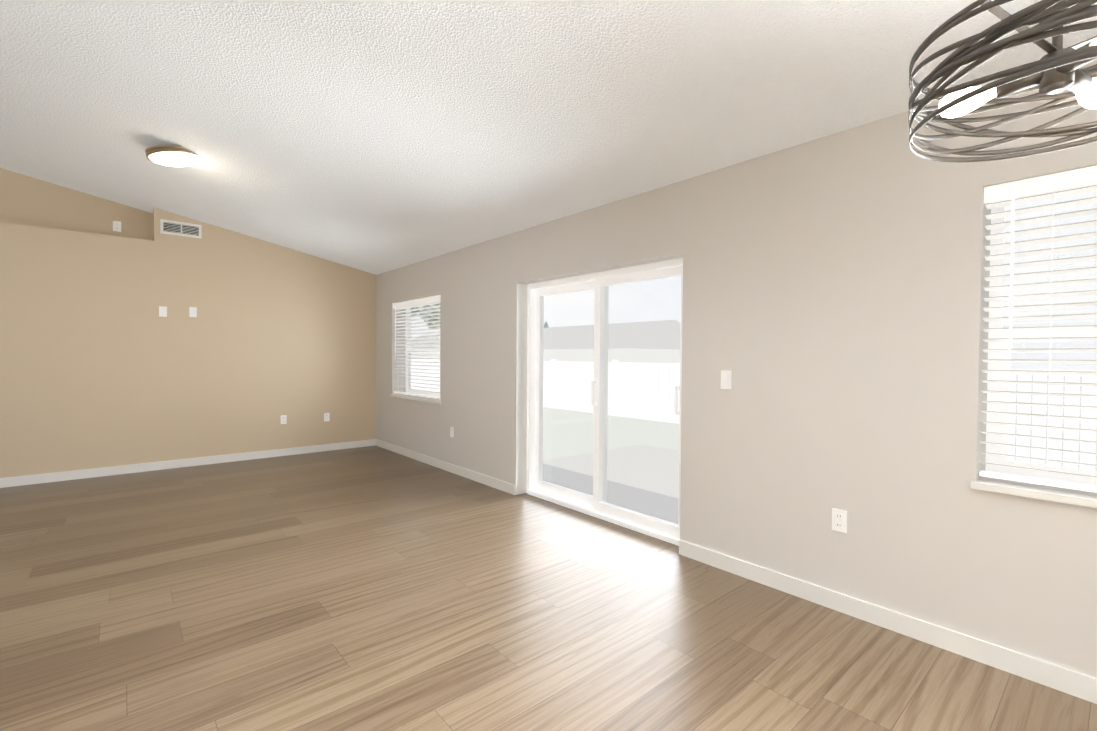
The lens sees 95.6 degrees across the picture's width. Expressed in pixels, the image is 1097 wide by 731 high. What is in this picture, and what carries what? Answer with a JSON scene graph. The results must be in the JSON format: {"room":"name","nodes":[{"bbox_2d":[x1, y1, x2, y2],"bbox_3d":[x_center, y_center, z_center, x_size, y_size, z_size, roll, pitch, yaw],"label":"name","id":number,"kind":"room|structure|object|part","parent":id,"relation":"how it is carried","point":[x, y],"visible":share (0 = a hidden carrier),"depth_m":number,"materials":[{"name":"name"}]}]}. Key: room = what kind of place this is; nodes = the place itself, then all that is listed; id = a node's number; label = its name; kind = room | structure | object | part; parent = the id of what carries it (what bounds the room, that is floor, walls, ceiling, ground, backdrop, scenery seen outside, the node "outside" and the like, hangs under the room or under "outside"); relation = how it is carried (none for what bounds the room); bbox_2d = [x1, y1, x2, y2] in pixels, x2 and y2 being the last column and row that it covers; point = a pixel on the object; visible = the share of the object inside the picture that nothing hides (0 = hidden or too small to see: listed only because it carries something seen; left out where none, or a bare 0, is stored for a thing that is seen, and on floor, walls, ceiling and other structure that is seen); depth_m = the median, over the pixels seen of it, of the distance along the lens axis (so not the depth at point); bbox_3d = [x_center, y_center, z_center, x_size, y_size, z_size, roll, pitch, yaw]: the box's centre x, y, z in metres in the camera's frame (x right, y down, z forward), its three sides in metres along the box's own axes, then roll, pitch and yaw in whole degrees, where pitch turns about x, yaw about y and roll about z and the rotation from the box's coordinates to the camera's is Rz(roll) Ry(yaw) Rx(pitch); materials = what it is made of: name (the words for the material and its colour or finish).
{"room":"empty living room","nodes":[
{"label":"empty living room","id":0,"kind":"room"},
{"bbox_2d":[0,168,375,477],"bbox_3d":[-5.868,-0.595,4.840,8.320,3.604,0.525,-1,1,-41],"label":"wall","id":1,"kind":"structure","parent":0,"point":[103,363],"depth_m":5.73,"materials":[{"name":"beige paint"}]},
{"bbox_2d":[113,221,120,231],"bbox_3d":[-4.936,-1.593,5.694,0.070,0.115,0.008,-1,1,-41],"label":"outlet","id":2,"kind":"object","parent":1,"relation":"attached to","point":[116,225],"visible":1,"depth_m":5.69,"materials":[{"name":"white plastic"}]},
{"bbox_2d":[159,306,166,316],"bbox_3d":[-4.432,-0.620,5.721,0.070,0.115,0.009,-1,1,-41],"label":"outlet plate","id":3,"kind":"object","parent":1,"relation":"attached to","point":[162,311],"visible":1,"depth_m":5.72,"materials":[{"name":"white plastic"}]},
{"bbox_2d":[160,219,201,238],"bbox_3d":[-4.293,-1.596,5.820,0.390,0.160,0.007,-1,1,-41],"label":"air vent","id":4,"kind":"object","parent":1,"relation":"in","point":[170,227],"visible":1,"depth_m":5.82,"materials":[{"name":"white metal"}]},
{"bbox_2d":[0,439,375,487],"bbox_3d":[-5.629,1.163,4.732,8.120,0.095,0.013,0,1,-41],"label":"baseboard","id":5,"kind":"structure","parent":1,"relation":"attached to","point":[152,466],"depth_m":5.78,"materials":[{"name":"white wood"}]},
{"bbox_2d":[189,307,196,316],"bbox_3d":[-4.217,-0.634,5.906,0.070,0.115,0.009,-1,1,-41],"label":"outlet plate","id":6,"kind":"object","parent":1,"relation":"attached to","point":[192,311],"visible":1,"depth_m":5.90,"materials":[{"name":"white plastic"}]},
{"bbox_2d":[281,415,286,423],"bbox_3d":[-3.492,0.714,6.561,0.070,0.115,0.008,-1,1,-41],"label":"electrical outlet","id":7,"kind":"object","parent":1,"relation":"attached to","point":[283,419],"visible":1,"depth_m":6.56,"materials":[{"name":"white plastic"}]},
{"bbox_2d":[324,413,329,420],"bbox_3d":[-3.079,0.718,6.917,0.070,0.115,0.008,-1,1,-41],"label":"electrical outlet","id":8,"kind":"object","parent":1,"relation":"attached to","point":[326,416],"visible":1,"depth_m":6.92,"materials":[{"name":"white plastic"}]},
{"bbox_2d":[0,446,1096,730],"bbox_3d":[-2.286,1.360,0.892,8.580,0.120,11.250,-1,1,-41],"label":"floor","id":9,"kind":"structure","parent":0,"point":[372,588],"depth_m":2.45,"materials":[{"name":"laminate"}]},
{"bbox_2d":[0,0,1096,274],"bbox_3d":[-2.267,-1.647,0.839,8.580,0.952,11.250,-1,1,-41],"label":"ceiling","id":10,"kind":"structure","parent":0,"point":[376,136],"depth_m":2.85,"materials":[{"name":"white paint"}]},
{"bbox_2d":[145,145,199,166],"bbox_3d":[-3.062,-1.706,4.083,0.380,0.100,0.380,-14,10,-40],"label":"flush ceiling light","id":11,"kind":"object","parent":10,"relation":"attached to","point":[174,155],"visible":0.92,"depth_m":3.98,"materials":[{"name":"silver metal"}]},
{"bbox_3d":[-3.061,-1.700,4.084,0.342,0.088,0.342,-14,10,-40],"label":"lamp shade","id":12,"kind":"part","parent":11,"relation":"part of","materials":[{"name":"white glass"}]},
{"bbox_2d":[908,0,1096,161],"bbox_3d":[1.116,-0.990,1.046,0.604,0.939,0.548,-1,1,-41],"label":"drum chandelier","id":13,"kind":"object","parent":10,"relation":"hanging from","point":[1053,73],"visible":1,"depth_m":1.04,"materials":[{"name":"grey metal"}]},
{"bbox_2d":[376,59,1096,677],"bbox_3d":[0.877,-0.037,3.580,0.260,2.620,11.250,-1,1,-41],"label":"wall","id":14,"kind":"structure","parent":0,"point":[834,313],"depth_m":2.64,"materials":[{"name":"white paint"}]},
{"bbox_2d":[406,301,439,396],"bbox_3d":[-1.560,-0.221,6.559,0.060,1.264,1.374,-1,1,-41],"label":"window","id":15,"kind":"structure","parent":14,"relation":"in","point":[422,392],"depth_m":6.91,"materials":[{"name":"white plastic"}]},
{"bbox_2d":[393,295,439,398],"bbox_3d":[-1.701,-0.229,6.437,0.074,1.243,1.372,-1,1,-41],"label":"window blinds","id":16,"kind":"object","parent":15,"relation":"attached to","point":[420,302],"visible":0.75,"depth_m":6.42,"materials":[{"name":"white plastic"}]},
{"bbox_2d":[376,439,515,494],"bbox_3d":[-1.433,1.166,6.069,0.014,0.095,3.408,0,1,-41],"label":"baseboard","id":17,"kind":"structure","parent":14,"relation":"attached to","point":[501,485],"depth_m":5.63,"materials":[{"name":"white wood"}]},
{"bbox_2d":[450,427,453,436],"bbox_3d":[-1.104,0.761,5.687,0.008,0.115,0.070,-1,1,-41],"label":"electrical outlet","id":18,"kind":"object","parent":14,"relation":"attached to","point":[451,431],"visible":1,"depth_m":5.68,"materials":[{"name":"white plastic"}]},
{"bbox_2d":[516,253,682,494],"bbox_3d":[0.344,0.243,4.104,0.128,2.034,1.849,-1,1,-41],"label":"door frame","id":19,"kind":"structure","parent":14,"relation":"attached to","point":[521,407],"depth_m":4.79,"materials":[{"name":"white wood"}]},
{"bbox_2d":[527,258,682,545],"bbox_3d":[0.414,0.243,4.164,0.194,2.031,1.844,-1,1,-41],"label":"sliding patio door","id":20,"kind":"structure","parent":14,"relation":"in","point":[596,505],"depth_m":4.16,"materials":[{"name":"glass"}]},
{"bbox_2d":[721,370,731,388],"bbox_3d":[1.107,0.089,3.107,0.008,0.115,0.070,-1,1,-41],"label":"light switch","id":21,"kind":"object","parent":14,"relation":"attached to","point":[726,376],"visible":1,"depth_m":3.10,"materials":[{"name":"white plastic"}]},
{"bbox_2d":[390,184,1096,507],"bbox_3d":[0.544,-0.160,3.947,0.275,1.327,8.115,-1,1,-41],"label":"window","id":22,"kind":"structure","parent":14,"relation":"in","point":[999,449],"depth_m":2.25,"materials":[{"name":"white plastic"}]},
{"bbox_2d":[979,166,1096,492],"bbox_3d":[2.523,-0.130,1.524,0.074,1.273,1.822,-1,1,-41],"label":"window blinds","id":23,"kind":"object","parent":22,"relation":"attached to","point":[1057,182],"visible":1,"depth_m":2.07,"materials":[{"name":"white plastic"}]},
{"bbox_2d":[832,508,846,532],"bbox_3d":[1.531,0.817,2.621,0.008,0.115,0.070,-1,1,-41],"label":"electrical outlet","id":24,"kind":"object","parent":14,"relation":"attached to","point":[839,520],"visible":1,"depth_m":2.62,"materials":[{"name":"white plastic"}]},
{"bbox_2d":[679,540,1096,703],"bbox_3d":[2.594,1.275,1.386,0.014,0.095,5.238,0,1,-41],"label":"baseboard","id":25,"kind":"structure","parent":14,"relation":"attached to","point":[1062,679],"depth_m":2.36,"materials":[{"name":"white wood"}]},
{"label":"outside","id":26,"kind":"structure","parent":0,"visible":0},
{"bbox_2d":[411,191,1096,369],"bbox_3d":[13.834,-29.785,75.725,0.200,60.280,400.000,-1,1,-41],"label":"sky","id":27,"kind":"structure","parent":26,"point":[625,297],"depth_m":43.40,"materials":[{"name":"white"}]},
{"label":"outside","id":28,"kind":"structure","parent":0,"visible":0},
{"bbox_2d":[411,348,679,362],"bbox_3d":[-5.294,-0.962,70.502,12.000,2.380,54.000,-1,1,-41],"label":"neighbouring house","id":29,"kind":"structure","parent":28,"point":[564,356],"depth_m":49.99,"materials":[{"name":"white"}]},
{"bbox_2d":[411,320,680,349],"bbox_3d":[-5.277,-3.576,70.456,13.000,2.950,55.000,-1,1,-41],"label":"roof","id":30,"kind":"structure","parent":29,"relation":"on","point":[628,340],"depth_m":51.07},
{"bbox_2d":[543,407,679,460],"bbox_3d":[12.792,1.322,18.175,36.820,0.100,37.000,-1,1,-41],"label":"lawn","id":31,"kind":"structure","parent":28,"point":[587,435],"depth_m":9.88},
{"bbox_2d":[411,303,439,328],"bbox_3d":[-5.308,-2.269,19.029,4.978,6.816,4.834,-1,1,-41],"label":"tree","id":32,"kind":"object","parent":31,"relation":"on","point":[428,313],"depth_m":18.09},
{"bbox_2d":[543,444,678,498],"bbox_3d":[1.534,1.346,5.331,3.000,0.160,3.800,-1,1,-41],"label":"patio","id":33,"kind":"structure","parent":31,"relation":"on","point":[655,452],"depth_m":6.15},
{"bbox_2d":[543,464,592,495],"bbox_3d":[0.198,1.251,5.530,0.564,0.005,1.355,-1,1,-41],"label":"shade","id":34,"kind":"object","parent":33,"relation":"on","point":[574,484],"depth_m":5.50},
{"bbox_2d":[607,480,678,523],"bbox_3d":[0.844,1.270,4.730,0.627,0.005,1.317,-1,1,-41],"label":"shade","id":35,"kind":"object","parent":33,"relation":"on","point":[668,514],"depth_m":4.65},
{"bbox_2d":[411,359,1096,470],"bbox_3d":[3.750,0.630,10.415,0.120,1.440,37.045,-1,1,-41],"label":"fence","id":36,"kind":"object","parent":31,"relation":"on","point":[627,369],"depth_m":11.48,"materials":[{"name":"white"}]}
]}

